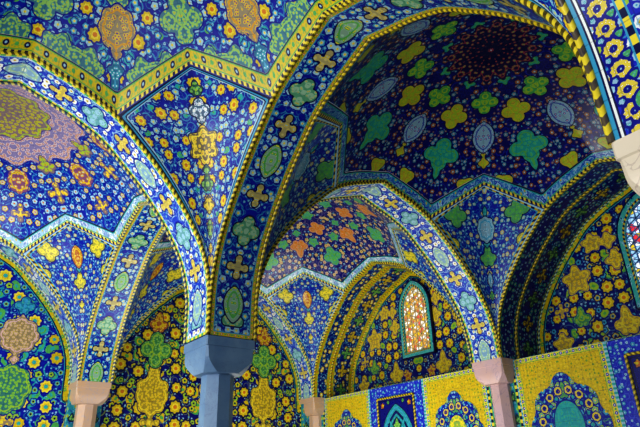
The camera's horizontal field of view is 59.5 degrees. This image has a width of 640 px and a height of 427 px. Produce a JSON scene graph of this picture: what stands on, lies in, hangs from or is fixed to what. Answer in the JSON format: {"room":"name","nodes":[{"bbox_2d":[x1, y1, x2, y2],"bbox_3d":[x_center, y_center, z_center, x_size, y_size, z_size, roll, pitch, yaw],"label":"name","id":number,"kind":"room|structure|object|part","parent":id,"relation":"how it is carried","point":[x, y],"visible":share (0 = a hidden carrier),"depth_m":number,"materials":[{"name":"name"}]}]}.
{"room":"mosque","nodes":[
{"label":"mosque","id":0,"kind":"room"},
{"bbox_2d":[0,215,296,286],"bbox_3d":[-7.472,3.522,12.275,20.160,7.806,0.960,16,-31,-33],"label":"wall","id":1,"kind":"structure","parent":0,"point":[60,215],"depth_m":14.55,"materials":[{"name":"tile"}]},
{"bbox_2d":[322,148,610,424],"bbox_3d":[6.232,2.154,10.255,0.960,7.806,19.200,16,-31,-33],"label":"wall","id":2,"kind":"structure","parent":0,"point":[609,148],"depth_m":13.02,"materials":[{"name":"tile"}]},
{"bbox_3d":[-2.023,2.672,1.520,24.000,0.200,24.000,16,-31,-33],"label":"floor","id":3,"kind":"structure","parent":0,"visible":0},
{"bbox_2d":[0,254,69,426],"bbox_3d":[-7.505,3.344,10.419,5.309,6.534,0.001,16,-31,-33],"label":"wall panel","id":4,"kind":"object","parent":3,"relation":"on","point":[34,352],"visible":1,"depth_m":11.79,"materials":[{"name":"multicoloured tile"}]},
{"bbox_2d":[63,390,101,426],"bbox_3d":[-4.999,5.346,11.358,0.691,3.594,0.180,16,-31,-33],"label":"pilaster","id":5,"kind":"object","parent":3,"relation":"on","point":[70,409],"visible":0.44,"depth_m":11.71,"materials":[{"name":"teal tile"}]},
{"bbox_2d":[68,380,111,426],"bbox_3d":[-4.875,5.270,11.207,0.708,3.594,0.708,16,-31,-33],"label":"column","id":6,"kind":"structure","parent":3,"relation":"on","point":[88,395],"depth_m":11.60,"materials":[{"name":"stone"}]},
{"bbox_2d":[0,239,80,384],"bbox_3d":[-7.362,1.597,10.964,5.356,2.968,0.694,16,-31,-33],"label":"blind arch","id":7,"kind":"object","parent":6,"relation":"on","point":[20,260],"visible":1,"depth_m":12.03,"materials":[{"name":"blue tile"}]},
{"bbox_2d":[24,224,115,388],"bbox_3d":[-5.191,1.775,11.171,1.506,3.276,1.506,16,-31,-33],"label":"pendentive","id":8,"kind":"object","parent":6,"relation":"on","point":[74,262],"visible":1,"depth_m":11.87,"materials":[{"name":"blue tile"}]},
{"bbox_2d":[0,84,147,253],"bbox_3d":[-5.643,-1.105,9.598,5.309,1.654,5.309,16,-31,-33],"label":"dome","id":9,"kind":"object","parent":8,"relation":"on","point":[51,166],"visible":0.75,"depth_m":11.12,"materials":[{"name":"tile"}]},
{"bbox_2d":[110,249,183,391],"bbox_3d":[-3.423,2.293,12.368,1.506,3.276,1.506,16,-31,-33],"label":"pendentive","id":10,"kind":"object","parent":6,"relation":"on","point":[162,275],"visible":0.98,"depth_m":12.87,"materials":[{"name":"blue tile"}]},
{"bbox_2d":[113,285,312,399],"bbox_3d":[-2.535,3.013,14.235,5.356,2.968,0.694,16,-31,-33],"label":"blind arch","id":11,"kind":"object","parent":6,"relation":"on","point":[298,357],"visible":0.52,"depth_m":15.27,"materials":[{"name":"blue tile"}]},
{"bbox_3d":[-2.727,3.129,14.467,5.356,2.968,0.048,16,-31,-33],"label":"rope moulding","id":12,"kind":"part","parent":11,"relation":"part of","materials":[{"name":"green tile"}]},
{"bbox_2d":[99,289,299,426],"bbox_3d":[-2.679,4.760,13.690,5.309,6.534,0.001,16,-31,-33],"label":"wall panel","id":13,"kind":"object","parent":3,"relation":"on","point":[152,386],"visible":0.6,"depth_m":13.60,"materials":[{"name":"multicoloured tile"}]},
{"bbox_2d":[184,335,254,426],"bbox_3d":[-1.310,3.237,6.827,0.708,3.306,0.708,16,-31,-33],"label":"column","id":14,"kind":"structure","parent":3,"relation":"on","point":[217,360],"depth_m":7.14,"materials":[{"name":"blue stone"}]},
{"bbox_2d":[77,203,163,382],"bbox_3d":[-3.178,1.360,10.396,0.739,3.252,5.356,16,-31,-33],"label":"arch","id":15,"kind":"object","parent":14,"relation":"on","point":[133,250],"visible":0.45,"depth_m":11.84,"materials":[{"name":"blue tile"}]},
{"bbox_3d":[-2.900,1.441,10.584,0.048,3.252,5.356,16,-31,-33],"label":"rope moulding","id":16,"kind":"part","parent":15,"relation":"part of","materials":[{"name":"yellow tile"}]},
{"bbox_2d":[118,65,270,277],"bbox_3d":[-1.630,-0.388,6.853,1.506,3.276,1.506,16,-31,-33],"label":"pendentive","id":17,"kind":"object","parent":14,"relation":"on","point":[199,126],"visible":1,"depth_m":7.55,"materials":[{"name":"tile"}]},
{"bbox_2d":[0,0,346,114],"bbox_3d":[-2.083,-3.268,5.280,5.309,1.654,5.309,16,-31,-33],"label":"dome","id":18,"kind":"object","parent":17,"relation":"on","point":[117,42],"visible":1,"depth_m":7.14,"materials":[{"name":"tile"}]},
{"bbox_2d":[261,117,339,271],"bbox_3d":[0.138,0.131,8.051,1.506,3.276,1.506,16,-31,-33],"label":"pendentive","id":19,"kind":"object","parent":14,"relation":"on","point":[314,174],"visible":0.8,"depth_m":8.67,"materials":[{"name":"blue tile"}]},
{"bbox_2d":[257,181,500,362],"bbox_3d":[1.015,0.986,9.873,5.356,3.252,0.739,16,-31,-33],"label":"arch","id":20,"kind":"object","parent":14,"relation":"on","point":[474,315],"visible":0.76,"depth_m":10.91,"materials":[{"name":"blue tile"}]},
{"bbox_3d":[0.810,1.111,10.121,5.356,3.252,0.048,16,-31,-33],"label":"rope moulding","id":21,"kind":"part","parent":20,"relation":"part of","materials":[{"name":"yellow tile"}]},
{"bbox_2d":[206,0,613,340],"bbox_3d":[0.383,-0.803,6.078,0.739,3.252,5.357,16,-31,-33],"label":"arch","id":22,"kind":"object","parent":14,"relation":"on","point":[343,32],"visible":0.91,"depth_m":7.36,"materials":[{"name":"blue tile"}]},
{"bbox_2d":[300,397,324,426],"bbox_3d":[-0.048,6.686,14.478,0.708,3.594,0.708,16,-31,-33],"label":"column","id":23,"kind":"structure","parent":3,"relation":"on","point":[314,408],"depth_m":14.86,"materials":[{"name":"stone"}]},
{"bbox_2d":[268,274,343,397],"bbox_3d":[-0.364,3.191,14.442,1.506,3.276,1.506,16,-31,-33],"label":"pendentive","id":24,"kind":"object","parent":23,"relation":"on","point":[307,304],"visible":1,"depth_m":15.14,"materials":[{"name":"blue tile"}]},
{"bbox_2d":[152,197,404,297],"bbox_3d":[-0.817,0.311,12.869,5.309,1.654,5.309,16,-31,-33],"label":"dome","id":25,"kind":"object","parent":24,"relation":"on","point":[335,236],"visible":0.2,"depth_m":14.28,"materials":[{"name":"tile"}]},
{"bbox_2d":[313,262,471,397],"bbox_3d":[1.892,2.720,13.896,1.354,2.968,5.356,16,-31,-33],"label":"blind arch","id":26,"kind":"object","parent":23,"relation":"on","point":[347,327],"visible":0.63,"depth_m":15.20,"materials":[{"name":"multicoloured tile"}]},
{"bbox_3d":[1.804,2.694,13.836,0.048,2.968,5.356,16,-31,-33],"label":"rope moulding","id":27,"kind":"part","parent":26,"relation":"part of","materials":[{"name":"yellow tile"}]},
{"bbox_3d":[2.417,2.874,14.251,0.048,2.968,5.356,16,-31,-33],"label":"rope moulding","id":28,"kind":"part","parent":26,"relation":"part of","materials":[{"name":"yellow tile"}]},
{"bbox_2d":[300,404,324,426],"bbox_3d":[-0.149,6.671,14.441,0.724,3.594,0.278,-9,-26,15],"label":"pilaster","id":29,"kind":"object","parent":3,"relation":"on","point":[304,420],"visible":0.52,"depth_m":14.96,"materials":[{"name":"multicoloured tile"}]},
{"bbox_2d":[324,390,370,426],"bbox_3d":[0.697,6.242,13.564,0.007,3.570,1.800,16,-31,-33],"label":"panel","id":30,"kind":"object","parent":3,"relation":"on","point":[351,409],"visible":1,"depth_m":14.08,"materials":[{"name":"yellow tile"}]},
{"bbox_2d":[369,379,426,426],"bbox_3d":[1.759,5.591,12.264,0.052,3.570,1.800,16,-31,-33],"label":"panel","id":31,"kind":"object","parent":3,"relation":"on","point":[400,404],"visible":1,"depth_m":12.76,"materials":[{"name":"blue tile"}]},
{"bbox_3d":[1.757,5.546,12.286,0.052,2.970,1.252,16,-31,-33],"label":"frame","id":32,"kind":"part","parent":31,"relation":"part of","materials":[{"name":"tile"}]},
{"bbox_3d":[2.082,4.137,13.335,0.942,0.054,5.292,16,-31,-33],"label":"trim","id":33,"kind":"structure","parent":31,"relation":"attached to","visible":0},
{"bbox_2d":[352,273,471,392],"bbox_3d":[2.418,2.891,14.243,0.001,2.958,5.309,16,-31,-33],"label":"wall panel","id":34,"kind":"object","parent":33,"relation":"on","point":[379,362],"visible":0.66,"depth_m":14.55,"materials":[{"name":"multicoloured tile"}]},
{"bbox_2d":[398,279,436,359],"bbox_3d":[2.437,2.634,14.255,0.122,1.990,1.116,16,-31,-33],"label":"window","id":35,"kind":"structure","parent":34,"relation":"in","point":[416,323],"depth_m":14.19,"materials":[{"name":"multicoloured glass"}]},
{"bbox_3d":[2.445,2.654,14.251,0.001,1.650,0.816,16,-31,-33],"label":"pane","id":36,"kind":"part","parent":35,"relation":"part of","materials":[{"name":"glass"}]},
{"bbox_2d":[422,369,491,426],"bbox_3d":[2.801,4.963,11.012,0.007,3.570,1.692,16,-31,-33],"label":"panel","id":37,"kind":"object","parent":3,"relation":"on","point":[454,399],"visible":0.94,"depth_m":11.51,"materials":[{"name":"yellow tile"}]},
{"bbox_2d":[472,357,516,426],"bbox_3d":[3.513,4.523,10.160,0.708,3.594,0.708,16,-31,-33],"label":"column","id":38,"kind":"structure","parent":3,"relation":"on","point":[490,373],"depth_m":10.51,"materials":[{"name":"stone"}]},
{"bbox_2d":[394,230,458,317],"bbox_3d":[1.893,1.820,11.705,1.506,3.276,1.506,16,-31,-33],"label":"pendentive","id":39,"kind":"object","parent":38,"relation":"on","point":[412,257],"visible":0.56,"depth_m":12.43,"materials":[{"name":"blue tile"}]},
{"bbox_2d":[432,185,543,367],"bbox_3d":[3.197,1.028,10.124,1.506,3.276,1.506,16,-31,-33],"label":"pendentive","id":40,"kind":"object","parent":38,"relation":"on","point":[488,228],"visible":1,"depth_m":10.82,"materials":[{"name":"blue tile"}]},
{"bbox_2d":[318,12,614,218],"bbox_3d":[2.744,-1.852,8.551,5.309,1.654,5.309,16,-31,-33],"label":"dome","id":41,"kind":"object","parent":40,"relation":"on","point":[428,103],"visible":0.83,"depth_m":9.62,"materials":[{"name":"tile"}]},
{"bbox_2d":[497,159,629,358],"bbox_3d":[5.452,0.557,9.578,1.354,2.968,5.356,16,-31,-33],"label":"blind arch","id":42,"kind":"object","parent":38,"relation":"on","point":[535,268],"visible":0.93,"depth_m":10.87,"materials":[{"name":"tile"}]},
{"bbox_3d":[5.978,0.711,9.934,0.048,2.968,5.356,16,-31,-33],"label":"rope moulding","id":43,"kind":"part","parent":42,"relation":"part of","materials":[{"name":"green tile"}]},
{"bbox_2d":[486,372,523,426],"bbox_3d":[3.513,4.523,10.160,0.001,3.594,0.691,16,-31,-33],"label":"pilaster","id":44,"kind":"object","parent":3,"relation":"on","point":[513,386],"visible":0.34,"depth_m":10.47,"materials":[{"name":"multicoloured tile"}]},
{"bbox_2d":[513,342,623,426],"bbox_3d":[4.254,4.081,9.251,0.007,3.570,1.812,16,-31,-33],"label":"panel","id":45,"kind":"object","parent":3,"relation":"on","point":[572,387],"visible":1,"depth_m":9.65,"materials":[{"name":"yellow tile"}]},
{"bbox_2d":[604,334,639,426],"bbox_3d":[5.284,3.450,7.989,0.052,3.570,1.680,16,-31,-33],"label":"panel","id":46,"kind":"object","parent":3,"relation":"on","point":[623,354],"visible":1,"depth_m":8.93,"materials":[{"name":"blue tile"}]},
{"bbox_3d":[5.282,3.404,8.011,0.052,2.970,1.132,16,-31,-33],"label":"frame","id":47,"kind":"part","parent":46,"relation":"part of","materials":[{"name":"tile"}]},
{"bbox_3d":[5.636,1.978,9.025,0.942,0.054,5.292,16,-31,-33],"label":"trim","id":48,"kind":"structure","parent":46,"relation":"attached to","visible":0},
{"bbox_2d":[540,187,639,353],"bbox_3d":[5.978,0.728,9.926,0.001,2.958,5.309,16,-31,-33],"label":"wall panel","id":49,"kind":"object","parent":48,"relation":"on","point":[590,300],"visible":0.89,"depth_m":10.78,"materials":[{"name":"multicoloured tile"}]},
{"bbox_2d":[616,192,639,309],"bbox_3d":[5.942,0.560,9.980,0.122,2.110,1.116,16,-31,-33],"label":"window","id":50,"kind":"structure","parent":49,"relation":"in","point":[628,221],"depth_m":10.30,"materials":[{"name":"multicoloured glass"}]},
{"bbox_3d":[5.950,0.580,9.976,0.001,1.770,0.816,16,-31,-33],"label":"pane","id":51,"kind":"part","parent":50,"relation":"part of","materials":[{"name":"multicoloured glass"}]},
{"bbox_2d":[611,129,639,195],"bbox_3d":[2.250,1.054,2.519,0.708,3.352,0.708,16,-31,-33],"label":"column","id":52,"kind":"structure","parent":3,"relation":"on","point":[626,149],"depth_m":3.19,"materials":[{"name":"beige stone"}]},
{"bbox_2d":[529,0,572,37],"bbox_3d":[0.627,-1.759,4.116,1.506,3.276,1.506,16,-31,-33],"label":"pendentive","id":53,"kind":"object","parent":52,"relation":"on","point":[552,7],"visible":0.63,"depth_m":3.84,"materials":[{"name":"tile"}]},
{"bbox_3d":[-6.137,1.821,3.556,0.708,3.306,0.708,16,-31,-33],"label":"column","id":54,"kind":"structure","parent":3,"relation":"on","visible":0},
{"bbox_2d":[0,50,209,344],"bbox_3d":[-3.811,-0.429,6.602,5.357,3.252,0.739,16,-31,-33],"label":"arch","id":55,"kind":"object","parent":54,"relation":"on","point":[26,70],"visible":1,"depth_m":7.62,"materials":[{"name":"blue tile"}]},
{"bbox_3d":[-2.576,-0.342,-0.762,0.708,3.306,0.708,16,-31,-33],"label":"column","id":56,"kind":"structure","parent":3,"relation":"on","visible":0},
{"bbox_2d":[556,0,639,143],"bbox_3d":[-0.251,-2.592,2.284,5.357,3.252,0.739,16,-31,-33],"label":"arch","id":57,"kind":"object","parent":56,"relation":"on","point":[605,33],"visible":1,"depth_m":3.40,"materials":[{"name":"tile"}]}
]}

